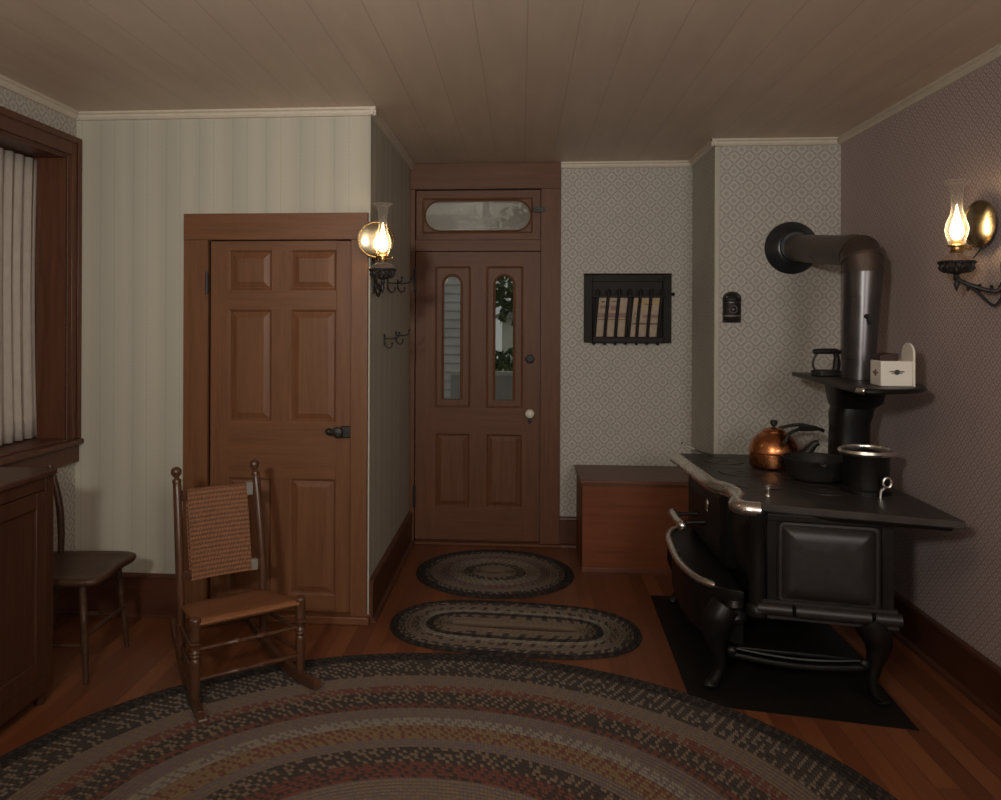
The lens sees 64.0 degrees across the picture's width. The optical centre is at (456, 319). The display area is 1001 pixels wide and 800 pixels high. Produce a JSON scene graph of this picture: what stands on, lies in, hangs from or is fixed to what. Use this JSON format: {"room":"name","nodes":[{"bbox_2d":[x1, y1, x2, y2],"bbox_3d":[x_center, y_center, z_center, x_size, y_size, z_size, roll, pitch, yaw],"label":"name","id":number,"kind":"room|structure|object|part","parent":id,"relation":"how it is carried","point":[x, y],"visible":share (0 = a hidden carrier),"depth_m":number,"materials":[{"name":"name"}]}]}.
{"room":"farmhouse kitchen","nodes":[
{"label":"farmhouse kitchen","id":0,"kind":"room"},
{"bbox_2d":[0,87,76,550],"bbox_3d":[-2.393,0.227,1.385,0.270,2.656,5.780,0,0,5],"label":"wall","id":1,"kind":"structure","parent":0,"point":[12,101],"depth_m":4.12,"materials":[{"name":"paper"}]},
{"bbox_2d":[0,74,78,119],"bbox_3d":[-2.240,-1.079,1.358,0.030,0.042,5.750,0,0,5],"label":"crown molding","id":2,"kind":"structure","parent":1,"relation":"attached to","point":[6,83],"depth_m":3.88,"materials":[{"name":"beige paint"}]},
{"bbox_2d":[0,106,83,467],"bbox_3d":[-2.179,-0.104,3.699,0.325,1.710,1.126,0,0,5],"label":"window","id":3,"kind":"structure","parent":1,"relation":"in","point":[58,284],"depth_m":4.16,"materials":[{"name":"brown wood"}]},
{"bbox_2d":[0,148,37,445],"bbox_3d":[-2.218,-0.111,3.724,0.035,1.435,0.874,0,0,5],"label":"curtain","id":4,"kind":"object","parent":3,"relation":"hanging from","point":[18,172],"visible":1,"depth_m":3.99,"materials":[{"name":"fabric"}]},
{"bbox_3d":[-2.182,0.634,3.698,0.325,0.040,1.124,0,0,5],"label":"sill","id":5,"kind":"part","parent":3,"relation":"part of","materials":[{"name":"brown wood"}]},
{"bbox_2d":[54,587,77,630],"bbox_3d":[-2.244,1.456,1.373,0.040,0.200,5.780,0,0,5],"label":"baseboard","id":6,"kind":"structure","parent":1,"relation":"attached to","point":[66,596],"depth_m":4.13,"materials":[{"name":"brown wood"}]},
{"bbox_2d":[75,116,354,598],"bbox_3d":[-1.409,0.231,4.266,1.773,2.656,0.120,0,0,5],"label":"wall","id":7,"kind":"structure","parent":0,"point":[140,178],"depth_m":4.22,"materials":[{"name":"paper"}]},
{"bbox_2d":[76,572,175,618],"bbox_3d":[-1.736,1.447,4.211,0.598,0.222,0.040,0,0,5],"label":"baseboard","id":8,"kind":"structure","parent":7,"relation":"attached to","point":[147,595],"depth_m":4.21,"materials":[{"name":"brown wood"}]},
{"bbox_2d":[75,106,376,120],"bbox_3d":[-1.220,-1.075,4.176,1.613,0.042,0.030,0,0,5],"label":"crown molding","id":9,"kind":"structure","parent":7,"relation":"attached to","point":[310,111],"depth_m":4.17,"materials":[{"name":"beige paint"}]},
{"bbox_2d":[183,213,369,625],"bbox_3d":[-0.946,0.505,4.195,1.010,2.113,0.187,0,0,5],"label":"door","id":10,"kind":"structure","parent":7,"relation":"in","point":[288,357],"depth_m":4.17,"materials":[{"name":"brown wood"}]},
{"bbox_3d":[-1.086,1.128,4.192,0.231,0.605,0.013,0,0,5],"label":"panel","id":11,"kind":"part","parent":10,"relation":"part of","materials":[{"name":"brown wood"}]},
{"bbox_3d":[-1.083,0.238,4.192,0.231,0.585,0.013,0,0,5],"label":"panel","id":12,"kind":"part","parent":10,"relation":"part of","materials":[{"name":"brown wood"}]},
{"bbox_3d":[-1.081,-0.259,4.192,0.231,0.210,0.013,0,0,5],"label":"panel","id":13,"kind":"part","parent":10,"relation":"part of","materials":[{"name":"brown wood"}]},
{"bbox_3d":[-0.953,1.540,4.159,1.010,0.042,0.080,0,0,5],"label":"sill","id":14,"kind":"part","parent":10,"relation":"part of","materials":[{"name":"brown wood"}]},
{"bbox_3d":[-0.912,0.553,4.189,0.573,1.927,0.035,0,0,5],"label":"rail","id":15,"kind":"part","parent":10,"relation":"part of","materials":[{"name":"brown wood"}]},
{"bbox_3d":[-0.751,1.129,4.165,0.242,0.605,0.013,0,0,5],"label":"panel","id":16,"kind":"part","parent":10,"relation":"part of","materials":[{"name":"brown wood"}]},
{"bbox_3d":[-0.747,0.239,4.165,0.242,0.585,0.013,0,0,5],"label":"panel","id":17,"kind":"part","parent":10,"relation":"part of","materials":[{"name":"brown wood"}]},
{"bbox_3d":[-0.745,-0.258,4.165,0.242,0.210,0.013,0,0,5],"label":"panel","id":18,"kind":"part","parent":10,"relation":"part of","materials":[{"name":"brown wood"}]},
{"bbox_3d":[-0.627,0.578,4.112,0.090,0.058,0.073,0,0,5],"label":"knob","id":19,"kind":"part","parent":10,"relation":"part of","materials":[{"name":"metal"}]},
{"bbox_2d":[355,116,409,613],"bbox_3d":[-0.430,0.235,4.882,0.080,2.656,1.505,0,0,5],"label":"wall","id":20,"kind":"structure","parent":0,"point":[382,177],"depth_m":4.63,"materials":[{"name":"paper"}]},
{"bbox_2d":[357,205,396,296],"bbox_3d":[-0.404,-0.348,4.061,0.328,0.464,0.318,0,0,5],"label":"oil lamp","id":21,"kind":"object","parent":20,"relation":"attached to","point":[382,255],"depth_m":4.07,"materials":[{"name":"clear glass"}]},
{"bbox_3d":[-0.438,-0.232,4.198,0.008,0.190,0.044,0,0,5],"label":"wall plate","id":22,"kind":"part","parent":21,"relation":"part of","materials":[{"name":"metal"}]},
{"bbox_3d":[-0.404,-0.310,4.061,0.183,0.388,0.275,0,0,-45],"label":"lamp bracket","id":23,"kind":"part","parent":21,"relation":"part of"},
{"bbox_3d":[-0.401,-0.169,4.094,0.030,0.106,0.232,0,0,-16],"label":"arm","id":24,"kind":"part","parent":21,"relation":"part of","materials":[{"name":"metal"}]},
{"bbox_2d":[369,268,396,278],"bbox_3d":[-0.371,-0.229,3.997,0.140,0.054,0.140,0,0,5],"label":"basket","id":25,"kind":"object","parent":21,"relation":"on","point":[378,273],"depth_m":3.95,"materials":[{"name":"metal"}]},
{"bbox_3d":[-0.371,-0.316,3.997,0.068,0.054,0.068,0,0,5],"label":"burner","id":26,"kind":"part","parent":21,"relation":"part of","materials":[{"name":"gold metal"}]},
{"bbox_2d":[369,511,413,622],"bbox_3d":[-0.376,1.452,4.863,0.040,0.222,1.474,0,0,5],"label":"baseboard","id":27,"kind":"structure","parent":20,"relation":"attached to","point":[385,575],"depth_m":4.65,"materials":[{"name":"brown wood"}]},
{"bbox_2d":[384,332,399,348],"bbox_3d":[-0.368,0.117,4.544,0.095,0.097,0.021,0,0,5],"label":"coat hook","id":28,"kind":"object","parent":20,"relation":"attached to","point":[398,332],"visible":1,"depth_m":4.54,"materials":[{"name":"metal"}]},
{"bbox_2d":[370,108,414,169],"bbox_3d":[-0.372,-1.071,4.848,0.030,0.042,1.505,0,0,5],"label":"crown molding","id":29,"kind":"structure","parent":20,"relation":"attached to","point":[379,120],"depth_m":4.68,"materials":[{"name":"beige paint"}]},
{"bbox_2d":[387,276,402,292],"bbox_3d":[-0.359,-0.203,4.644,0.095,0.097,0.021,0,0,5],"label":"coat hook","id":30,"kind":"object","parent":20,"relation":"attached to","point":[401,276],"visible":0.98,"depth_m":4.64,"materials":[{"name":"metal"}]},
{"bbox_2d":[395,329,410,344],"bbox_3d":[-0.335,0.107,4.963,0.095,0.097,0.021,0,0,5],"label":"coat hook","id":31,"kind":"object","parent":20,"relation":"attached to","point":[409,330],"visible":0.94,"depth_m":4.96,"materials":[{"name":"metal"}]},
{"bbox_2d":[397,277,411,292],"bbox_3d":[-0.329,-0.218,5.022,0.095,0.097,0.021,0,0,5],"label":"coat hook","id":32,"kind":"object","parent":20,"relation":"attached to","point":[410,277],"visible":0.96,"depth_m":5.02,"materials":[{"name":"metal"}]},
{"bbox_2d":[0,0,1000,163],"bbox_3d":[-0.120,-1.141,1.984,4.755,0.100,7.535,0,0,5],"label":"ceiling","id":33,"kind":"structure","parent":0,"point":[454,81],"depth_m":3.37,"materials":[{"name":"wood"}]},
{"bbox_2d":[0,534,1000,799],"bbox_3d":[-0.231,1.614,1.992,5.155,0.100,7.535,0,0,5],"label":"floor","id":34,"kind":"structure","parent":0,"point":[955,754],"depth_m":3.55,"materials":[{"name":"brown wood"}]},
{"bbox_2d":[0,467,57,725],"bbox_3d":[-1.896,1.082,2.777,0.456,0.950,1.058,0,0,5],"label":"base cabinet","id":35,"kind":"object","parent":34,"relation":"on","point":[26,493],"visible":1,"depth_m":3.11,"materials":[{"name":"brown wood"}]},
{"bbox_3d":[-1.683,1.056,3.006,0.020,0.739,0.430,0,0,5],"label":"door","id":36,"kind":"part","parent":35,"relation":"part of","materials":[{"name":"brown wood"}]},
{"bbox_2d":[35,465,136,685],"bbox_3d":[-1.759,1.123,3.621,0.480,0.874,0.444,0,0,2],"label":"chair","id":37,"kind":"object","parent":34,"relation":"on","point":[81,569],"visible":0.56,"depth_m":3.68,"materials":[{"name":"brown wood"}]},
{"bbox_3d":[-1.916,1.345,3.804,0.090,0.429,0.036,0,0,23],"label":"leg","id":38,"kind":"part","parent":37,"relation":"part of","materials":[{"name":"brown wood"}]},
{"bbox_3d":[-1.601,1.346,3.436,0.035,0.428,0.072,0,0,-43],"label":"leg","id":39,"kind":"part","parent":37,"relation":"part of","materials":[{"name":"brown wood"}]},
{"bbox_3d":[-1.738,1.123,3.620,0.438,0.034,0.444,0,0,2],"label":"seat","id":40,"kind":"part","parent":37,"relation":"part of","materials":[{"name":"brown wood"}]},
{"bbox_3d":[-1.591,1.346,3.798,0.072,0.428,0.035,0,0,-44],"label":"leg","id":41,"kind":"part","parent":37,"relation":"part of","materials":[{"name":"brown wood"}]},
{"bbox_2d":[0,653,897,799],"bbox_3d":[-0.123,1.554,2.302,3.236,0.012,2.890,0,0,5],"label":"braided rug","id":42,"kind":"object","parent":34,"relation":"on","point":[388,726],"visible":0.99,"depth_m":2.92,"materials":[{"name":"fabric"}]},
{"bbox_2d":[170,459,319,722],"bbox_3d":[-0.965,1.101,3.461,0.500,0.888,0.710,0,0,-34],"label":"rocking chair","id":43,"kind":"object","parent":42,"relation":"on","point":[217,516],"visible":1,"depth_m":3.53,"materials":[{"name":"brown wood"}]},
{"bbox_3d":[-1.226,1.061,3.527,0.050,0.810,0.154,0,0,-34],"label":"post","id":44,"kind":"part","parent":43,"relation":"part of","materials":[{"name":"brown wood"}]},
{"bbox_3d":[-1.092,0.785,3.651,0.356,0.048,0.024,0,0,-34],"label":"rail","id":45,"kind":"part","parent":43,"relation":"part of","materials":[{"name":"brown wood"}]},
{"bbox_3d":[-1.038,1.347,3.170,0.048,0.334,0.048,0,0,-34],"label":"leg","id":46,"kind":"part","parent":43,"relation":"part of","materials":[{"name":"brown wood"}]},
{"bbox_3d":[-1.054,1.120,3.592,0.356,0.040,0.024,0,0,-34],"label":"rail","id":47,"kind":"part","parent":43,"relation":"part of","materials":[{"name":"brown wood"}]},
{"bbox_3d":[-0.946,1.229,3.432,0.458,0.076,0.368,0,0,-34],"label":"woven seat","id":48,"kind":"part","parent":43,"relation":"part of","materials":[{"name":"wicker"}]},
{"bbox_3d":[-0.927,1.062,3.728,0.050,0.810,0.154,0,0,-34],"label":"post","id":49,"kind":"part","parent":43,"relation":"part of","materials":[{"name":"brown wood"}]},
{"bbox_3d":[-0.669,1.348,3.417,0.048,0.334,0.048,0,0,-34],"label":"leg","id":50,"kind":"part","parent":43,"relation":"part of","materials":[{"name":"brown wood"}]},
{"bbox_2d":[416,549,573,598],"bbox_3d":[0.234,1.560,4.952,0.974,0.012,0.936,0,0,5],"label":"braided rug","id":51,"kind":"object","parent":34,"relation":"on","point":[488,573],"visible":1,"depth_m":4.90,"materials":[{"name":"fabric"}]},
{"bbox_2d":[390,600,641,659],"bbox_3d":[0.289,1.560,4.064,1.270,0.012,0.710,0,0,9],"label":"braided rug","id":52,"kind":"object","parent":34,"relation":"on","point":[477,627],"visible":1,"depth_m":4.02,"materials":[{"name":"fabric"}]},
{"bbox_2d":[574,464,690,574],"bbox_3d":[1.167,1.282,5.189,0.776,0.576,0.537,0,0,5],"label":"wooden chest","id":53,"kind":"object","parent":34,"relation":"on","point":[623,521],"visible":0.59,"depth_m":4.95,"materials":[{"name":"red wood"}]},
{"bbox_3d":[1.169,1.007,5.189,0.776,0.026,0.537,0,0,5],"label":"lid","id":54,"kind":"part","parent":53,"relation":"part of","materials":[{"name":"brown wood"}]},
{"bbox_3d":[1.169,1.026,5.193,0.760,0.012,0.520,0,0,5],"label":"lid moulding","id":55,"kind":"part","parent":53,"relation":"part of","materials":[{"name":"brown wood"}]},
{"bbox_2d":[651,595,919,730],"bbox_3d":[1.452,1.569,3.801,0.900,0.003,1.430,0,0,5],"label":"mat","id":56,"kind":"object","parent":34,"relation":"on","point":[843,696],"visible":0.57,"depth_m":3.43,"materials":[{"name":"metal"}]},
{"bbox_2d":[665,372,964,706],"bbox_3d":[1.567,0.919,3.826,1.032,1.281,1.483,0,0,5],"label":"range","id":57,"kind":"object","parent":56,"relation":"on","point":[765,564],"visible":0.97,"depth_m":3.35,"materials":[{"name":"black metal"}]},
{"bbox_3d":[1.225,1.365,4.389,0.145,0.384,0.126,0,0,5],"label":"leg","id":58,"kind":"part","parent":57,"relation":"part of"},
{"bbox_2d":[681,442,713,455],"bbox_3d":[1.355,0.727,4.510,0.179,0.070,0.022,0,0,19],"label":"lid lifter","id":59,"kind":"object","parent":57,"relation":"on","point":[683,443],"visible":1,"depth_m":4.51,"materials":[{"name":"metal"}]},
{"bbox_3d":[1.287,0.986,4.085,0.078,0.352,0.770,0,0,5],"label":"oven door","id":60,"kind":"part","parent":57,"relation":"part of","materials":[{"name":"metal"}]},
{"bbox_3d":[1.109,1.365,3.373,0.145,0.384,0.126,0,0,5],"label":"leg","id":61,"kind":"part","parent":57,"relation":"part of","materials":[{"name":"metal"}]},
{"bbox_3d":[1.448,0.766,4.338,0.210,0.005,0.210,0,0,5],"label":"stove lid","id":62,"kind":"part","parent":57,"relation":"part of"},
{"bbox_3d":[1.422,0.766,4.019,0.210,0.005,0.210,0,0,5],"label":"stove lid","id":63,"kind":"part","parent":57,"relation":"part of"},
{"bbox_3d":[1.264,0.979,3.543,0.038,0.295,0.285,0,0,5],"label":"fire door","id":64,"kind":"part","parent":57,"relation":"part of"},
{"bbox_3d":[1.397,0.766,3.700,0.210,0.005,0.210,0,0,5],"label":"stove lid","id":65,"kind":"part","parent":57,"relation":"part of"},
{"bbox_3d":[1.354,0.743,3.478,0.028,0.048,0.027,0,0,5],"label":"damper knob","id":66,"kind":"part","parent":57,"relation":"part of","materials":[{"name":"silver metal"}]},
{"bbox_3d":[1.678,0.767,3.959,0.210,0.005,0.210,0,0,5],"label":"stove lid","id":67,"kind":"part","parent":57,"relation":"part of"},
{"bbox_2d":[748,420,824,469],"bbox_3d":[1.713,0.642,4.146,0.388,0.242,0.250,0,0,5],"label":"kettle","id":68,"kind":"object","parent":57,"relation":"on","point":[766,449],"visible":0.9,"depth_m":4.07,"materials":[{"name":"orange metal"}]},
{"bbox_3d":[1.644,0.571,4.152,0.112,0.026,0.112,0,0,5],"label":"lid","id":69,"kind":"part","parent":68,"relation":"part of","materials":[{"name":"orange metal"}]},
{"bbox_3d":[1.644,0.540,4.152,0.036,0.039,0.036,0,0,5],"label":"lid knob","id":70,"kind":"part","parent":68,"relation":"part of","materials":[{"name":"metal"}]},
{"bbox_3d":[1.784,0.584,4.141,0.246,0.085,0.216,0,0,5],"label":"bail handle","id":71,"kind":"part","parent":68,"relation":"part of","materials":[{"name":"metal"}]},
{"bbox_3d":[1.787,0.673,4.090,0.126,0.123,0.059,0,0,17],"label":"spout","id":72,"kind":"part","parent":68,"relation":"part of","materials":[{"name":"metal"}]},
{"bbox_2d":[734,593,863,658],"bbox_3d":[1.479,1.405,3.824,0.490,0.015,1.019,0,0,5],"label":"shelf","id":73,"kind":"object","parent":57,"relation":"attached to","point":[766,635],"depth_m":3.49,"materials":[{"name":"metal"}]},
{"bbox_2d":[782,452,842,482],"bbox_3d":[1.696,0.706,3.818,0.369,0.114,0.302,0,0,-40],"label":"frying pan","id":74,"kind":"object","parent":57,"relation":"on","point":[816,467],"visible":0.92,"depth_m":3.75,"materials":[{"name":"metal"}]},
{"bbox_2d":[670,452,964,530],"bbox_3d":[1.589,0.792,3.824,0.855,0.062,1.484,0,0,5],"label":"cooktop","id":75,"kind":"object","parent":57,"relation":"in","point":[731,478],"depth_m":3.40,"materials":[{"name":"black metal"}]},
{"bbox_3d":[1.649,0.767,3.600,0.210,0.005,0.210,0,0,5],"label":"stove lid","id":76,"kind":"part","parent":57,"relation":"part of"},
{"bbox_2d":[764,222,884,379],"bbox_3d":[1.957,-0.151,4.267,0.314,0.870,1.054,0,0,5],"label":"stovepipe","id":77,"kind":"object","parent":57,"relation":"on","point":[790,247],"visible":0.97,"depth_m":3.83,"materials":[{"name":"metal"}]},
{"bbox_3d":[1.929,-0.002,3.759,0.024,0.051,0.037,0,0,-7],"label":"damper handle","id":78,"kind":"part","parent":77,"relation":"part of","materials":[{"name":"metal"}]},
{"bbox_2d":[811,348,840,375],"bbox_3d":[1.870,0.214,4.054,0.150,0.139,0.104,0,0,0],"label":"iron","id":79,"kind":"object","parent":57,"relation":"on","point":[835,371],"visible":0.98,"depth_m":4.04,"materials":[{"name":"metal"}]},
{"bbox_3d":[1.815,0.210,4.053,0.037,0.096,0.012,0,0,0],"label":"handle post","id":80,"kind":"part","parent":79,"relation":"part of","materials":[{"name":"metal"}]},
{"bbox_3d":[1.923,0.210,4.054,0.040,0.098,0.034,0,0,0],"label":"handle post","id":81,"kind":"part","parent":79,"relation":"part of","materials":[{"name":"metal"}]},
{"bbox_3d":[1.508,0.999,3.247,0.378,0.331,0.031,0,0,15],"label":"panel","id":82,"kind":"part","parent":57,"relation":"part of","materials":[{"name":"metal"}]},
{"bbox_3d":[1.514,0.985,3.254,0.478,0.365,0.014,0,0,15],"label":"frame","id":83,"kind":"part","parent":57,"relation":"part of","materials":[{"name":"metal"}]},
{"bbox_3d":[1.507,1.194,3.251,0.539,0.077,0.057,0,0,15],"label":"moulding","id":84,"kind":"part","parent":57,"relation":"part of","materials":[{"name":"metal"}]},
{"bbox_2d":[796,372,920,388],"bbox_3d":[1.876,0.293,3.786,0.365,0.016,1.092,0,0,5],"label":"shelf","id":85,"kind":"object","parent":57,"relation":"attached to","point":[834,381],"depth_m":3.63,"materials":[{"name":"metal"}]},
{"bbox_3d":[1.658,0.293,3.286,0.028,0.028,0.056,0,0,-21],"label":"shelf corner trim","id":86,"kind":"part","parent":57,"relation":"part of","materials":[{"name":"silver metal"}]},
{"bbox_3d":[1.681,1.367,3.232,0.145,0.384,0.126,0,0,5],"label":"leg","id":87,"kind":"part","parent":57,"relation":"part of","materials":[{"name":"metal"}]},
{"bbox_2d":[870,343,914,386],"bbox_3d":[1.883,0.192,3.461,0.139,0.185,0.124,0,0,8],"label":"box","id":88,"kind":"object","parent":57,"relation":"on","point":[886,369],"visible":1,"depth_m":3.41,"materials":[{"name":"wood"}]},
{"bbox_3d":[1.857,0.160,3.474,0.076,0.032,0.100,0,0,8],"label":"lid","id":89,"kind":"part","parent":88,"relation":"part of","materials":[{"name":"brown wood"}]},
{"bbox_2d":[414,167,692,537],"bbox_3d":[1.007,0.241,5.592,2.672,2.656,0.140,0,0,5],"label":"wall","id":90,"kind":"structure","parent":0,"point":[621,404],"depth_m":5.51,"materials":[{"name":"paper"}]},
{"bbox_2d":[409,162,560,547],"bbox_3d":[0.201,0.238,5.633,1.056,2.655,0.228,0,0,5],"label":"door","id":91,"kind":"structure","parent":90,"relation":"in","point":[479,463],"depth_m":5.60,"materials":[{"name":"brown wood"}]},
{"bbox_3d":[-0.033,1.057,5.625,0.240,0.515,0.016,0,0,5],"label":"panel","id":92,"kind":"part","parent":91,"relation":"part of","materials":[{"name":"brown wood"}]},
{"bbox_2d":[435,266,470,407],"bbox_3d":[-0.029,0.120,5.625,0.256,0.996,0.023,0,0,5],"label":"light","id":93,"kind":"object","parent":91,"relation":"attached to","point":[463,273],"depth_m":5.62,"materials":[{"name":"glass"}]},
{"bbox_3d":[0.148,-0.733,5.618,0.872,0.347,0.030,0,0,5],"label":"transom sash","id":94,"kind":"part","parent":91,"relation":"part of","materials":[{"name":"brown wood"}]},
{"bbox_3d":[0.153,0.535,5.622,0.607,2.018,0.040,0,0,5],"label":"rail","id":95,"kind":"part","parent":91,"relation":"part of","materials":[{"name":"brown wood"}]},
{"bbox_3d":[0.216,1.556,5.635,1.015,0.020,0.220,0,0,5],"label":"sill","id":96,"kind":"part","parent":91,"relation":"part of","materials":[{"name":"brown wood"}]},
{"bbox_3d":[0.329,1.059,5.596,0.248,0.515,0.016,0,0,5],"label":"panel","id":97,"kind":"part","parent":91,"relation":"part of","materials":[{"name":"brown wood"}]},
{"bbox_2d":[486,266,523,407],"bbox_3d":[0.333,0.121,5.596,0.264,0.996,0.023,0,0,5],"label":"light","id":98,"kind":"object","parent":91,"relation":"attached to","point":[493,273],"depth_m":5.59,"materials":[{"name":"clear glass"}]},
{"bbox_3d":[0.503,0.649,5.534,0.064,0.064,0.080,0,0,5],"label":"knob","id":99,"kind":"part","parent":91,"relation":"part of","materials":[{"name":"white ceramic"}]},
{"bbox_2d":[560,516,575,547],"bbox_3d":[1.155,1.467,5.490,0.894,0.205,0.040,0,0,5],"label":"baseboard","id":100,"kind":"structure","parent":90,"relation":"attached to","point":[567,524],"depth_m":5.52,"materials":[{"name":"brown wood"}]},
{"bbox_2d":[561,160,692,168],"bbox_3d":[1.165,-1.065,5.495,0.895,0.042,0.030,0,0,5],"label":"crown molding","id":101,"kind":"structure","parent":90,"relation":"attached to","point":[681,163],"depth_m":5.49,"materials":[{"name":"beige paint"}]},
{"bbox_2d":[584,273,674,344],"bbox_3d":[1.174,-0.072,5.457,0.612,0.489,0.103,0,0,5],"label":"rack","id":102,"kind":"object","parent":90,"relation":"attached to","point":[630,286],"visible":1,"depth_m":5.45,"materials":[{"name":"metal"}]},
{"bbox_2d":[596,297,630,336],"bbox_3d":[1.069,-0.026,5.473,0.239,0.284,0.055,0,0,5],"label":"newspaper","id":103,"kind":"object","parent":102,"relation":"in","point":[602,300],"visible":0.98,"depth_m":5.47,"materials":[{"name":"paper"}]},
{"bbox_2d":[630,298,659,336],"bbox_3d":[1.291,-0.025,5.455,0.214,0.284,0.055,0,0,5],"label":"newspaper","id":104,"kind":"object","parent":102,"relation":"in","point":[645,301],"visible":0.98,"depth_m":5.45,"materials":[{"name":"paper"}]},
{"bbox_2d":[691,141,840,454],"bbox_3d":[1.944,0.245,5.119,0.729,2.656,0.655,0,0,5],"label":"wall","id":105,"kind":"structure","parent":0,"point":[785,317],"depth_m":4.80,"materials":[{"name":"paper"}]},
{"bbox_2d":[689,139,716,165],"bbox_3d":[1.569,-1.064,5.119,0.030,0.042,0.655,0,0,5],"label":"crown molding","id":106,"kind":"structure","parent":105,"relation":"attached to","point":[707,148],"depth_m":5.09,"materials":[{"name":"beige paint"}]},
{"bbox_2d":[713,147,719,453],"bbox_3d":[1.565,0.164,4.830,0.030,2.414,0.030,0,0,5],"label":"bead","id":107,"kind":"object","parent":105,"relation":"attached to","point":[716,257],"visible":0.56,"depth_m":4.82,"materials":[{"name":"paint"}]},
{"bbox_2d":[723,291,741,322],"bbox_3d":[1.650,-0.076,4.788,0.110,0.189,0.050,0,0,5],"label":"match safe","id":108,"kind":"object","parent":105,"relation":"attached to","point":[731,300],"visible":1,"depth_m":4.78,"materials":[{"name":"metal"}]},
{"bbox_2d":[723,293,741,299],"bbox_3d":[1.650,-0.139,4.785,0.110,0.044,0.038,0,0,5],"label":"hood","id":109,"kind":"object","parent":108,"relation":"attached to","point":[727,296],"depth_m":4.78,"materials":[{"name":"metal"}]},
{"bbox_2d":[711,137,837,146],"bbox_3d":[1.892,-1.062,4.780,0.729,0.042,0.030,0,0,5],"label":"crown molding","id":110,"kind":"structure","parent":105,"relation":"attached to","point":[798,141],"depth_m":4.77,"materials":[{"name":"beige paint"}]},
{"bbox_2d":[840,58,1000,666],"bbox_3d":[2.118,0.245,1.849,0.140,2.656,7.425,0,0,5],"label":"wall","id":111,"kind":"structure","parent":0,"point":[945,438],"depth_m":3.60,"materials":[{"name":"paper"}]},
{"bbox_2d":[837,43,1000,144],"bbox_3d":[2.007,-1.062,1.460,0.030,0.042,6.630,0,0,5],"label":"crown molding","id":112,"kind":"structure","parent":111,"relation":"attached to","point":[993,54],"depth_m":3.71,"materials":[{"name":"beige paint"}]},
{"bbox_2d":[891,590,1000,725],"bbox_3d":[1.992,1.473,1.460,0.040,0.200,6.630,0,0,5],"label":"baseboard","id":113,"kind":"structure","parent":111,"relation":"attached to","point":[974,675],"depth_m":3.48,"materials":[{"name":"brown wood"}]},
{"bbox_2d":[937,179,1000,306],"bbox_3d":[2.053,-0.307,3.211,0.249,0.512,0.272,0,0,5],"label":"oil lamp","id":114,"kind":"object","parent":111,"relation":"attached to","point":[957,245],"depth_m":3.22,"materials":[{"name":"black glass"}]},
{"bbox_2d":[937,260,976,273],"bbox_3d":[2.020,-0.211,3.234,0.140,0.054,0.140,0,0,5],"label":"basket","id":115,"kind":"object","parent":114,"relation":"on","point":[946,266],"depth_m":3.19,"materials":[{"name":"metal"}]},
{"bbox_3d":[2.021,-0.298,3.234,0.068,0.054,0.068,0,0,5],"label":"burner","id":116,"kind":"part","parent":114,"relation":"part of","materials":[{"name":"gold metal"}]},
{"bbox_3d":[2.052,-0.268,3.211,0.192,0.434,0.226,0,0,-12],"label":"lamp bracket","id":117,"kind":"part","parent":114,"relation":"part of","materials":[{"name":"metal"}]},
{"bbox_3d":[2.094,-0.291,3.243,0.100,0.197,0.008,0,0,-2],"label":"reflector stem","id":118,"kind":"part","parent":114,"relation":"part of","materials":[{"name":"metal"}]},
{"bbox_3d":[2.079,-0.119,3.188,0.178,0.138,0.028,0,0,38],"label":"arm","id":119,"kind":"part","parent":114,"relation":"part of","materials":[{"name":"metal"}]},
{"label":"outside","id":120,"kind":"structure","parent":0,"visible":0},
{"bbox_3d":[1.257,1.995,15.817,28.000,0.150,20.265,0,0,5],"label":"ground","id":121,"kind":"structure","parent":120,"visible":0},
{"bbox_2d":[336,212,481,398],"bbox_3d":[-1.463,0.209,11.187,3.600,3.400,0.130,0,0,5],"label":"house","id":122,"kind":"structure","parent":121,"relation":"on","point":[437,222],"depth_m":11.04,"materials":[{"name":"wood"}]},
{"bbox_2d":[466,203,529,325],"bbox_3d":[1.079,0.018,12.434,2.928,3.815,2.230,0,0,5],"label":"leafy tree","id":123,"kind":"object","parent":121,"relation":"on","point":[524,217],"visible":0.1,"depth_m":12.13,"materials":[{"name":"green plant"}]},
{"bbox_2d":[495,347,512,370],"bbox_3d":[0.763,1.184,12.986,1.183,1.468,0.966,0,0,5],"label":"shrub","id":124,"kind":"object","parent":121,"relation":"on","point":[502,362],"visible":0.07,"depth_m":12.86,"materials":[{"name":"green plant"}]},
{"bbox_2d":[496,309,512,370],"bbox_3d":[2.530,0.475,17.855,3.500,2.900,2.400,0,0,5],"label":"outbuilding","id":125,"kind":"structure","parent":121,"relation":"on","point":[507,329],"depth_m":16.97,"materials":[{"name":"wood"}]},
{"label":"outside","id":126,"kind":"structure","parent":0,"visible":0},
{"bbox_2d":[436,201,521,202],"bbox_3d":[0.333,-1.124,6.612,4.800,0.060,1.765,0,0,5],"label":"ceiling","id":127,"kind":"structure","parent":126,"point":[456,201],"depth_m":7.46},
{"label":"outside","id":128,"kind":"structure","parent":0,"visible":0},
{"bbox_3d":[0.376,1.697,6.663,3.500,0.140,1.855,0,0,5],"label":"porch deck","id":129,"kind":"object","parent":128,"visible":0},
{"bbox_2d":[483,202,488,229],"bbox_3d":[0.267,0.266,7.452,0.055,2.720,0.060,0,0,5],"label":"porch post","id":130,"kind":"object","parent":129,"relation":"on","point":[485,204],"visible":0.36,"depth_m":7.42,"materials":[{"name":"wood"}]},
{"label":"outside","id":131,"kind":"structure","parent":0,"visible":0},
{"bbox_2d":[450,371,512,399],"bbox_3d":[1.057,1.074,7.941,2.250,1.110,0.100,0,0,5],"label":"porch railing","id":132,"kind":"object","parent":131,"point":[503,379],"visible":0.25,"depth_m":7.97,"materials":[{"name":"wood"}]},
{"bbox_3d":[1.060,0.539,7.941,2.250,0.040,0.100,0,0,5],"label":"rail","id":133,"kind":"part","parent":132,"relation":"part of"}
]}

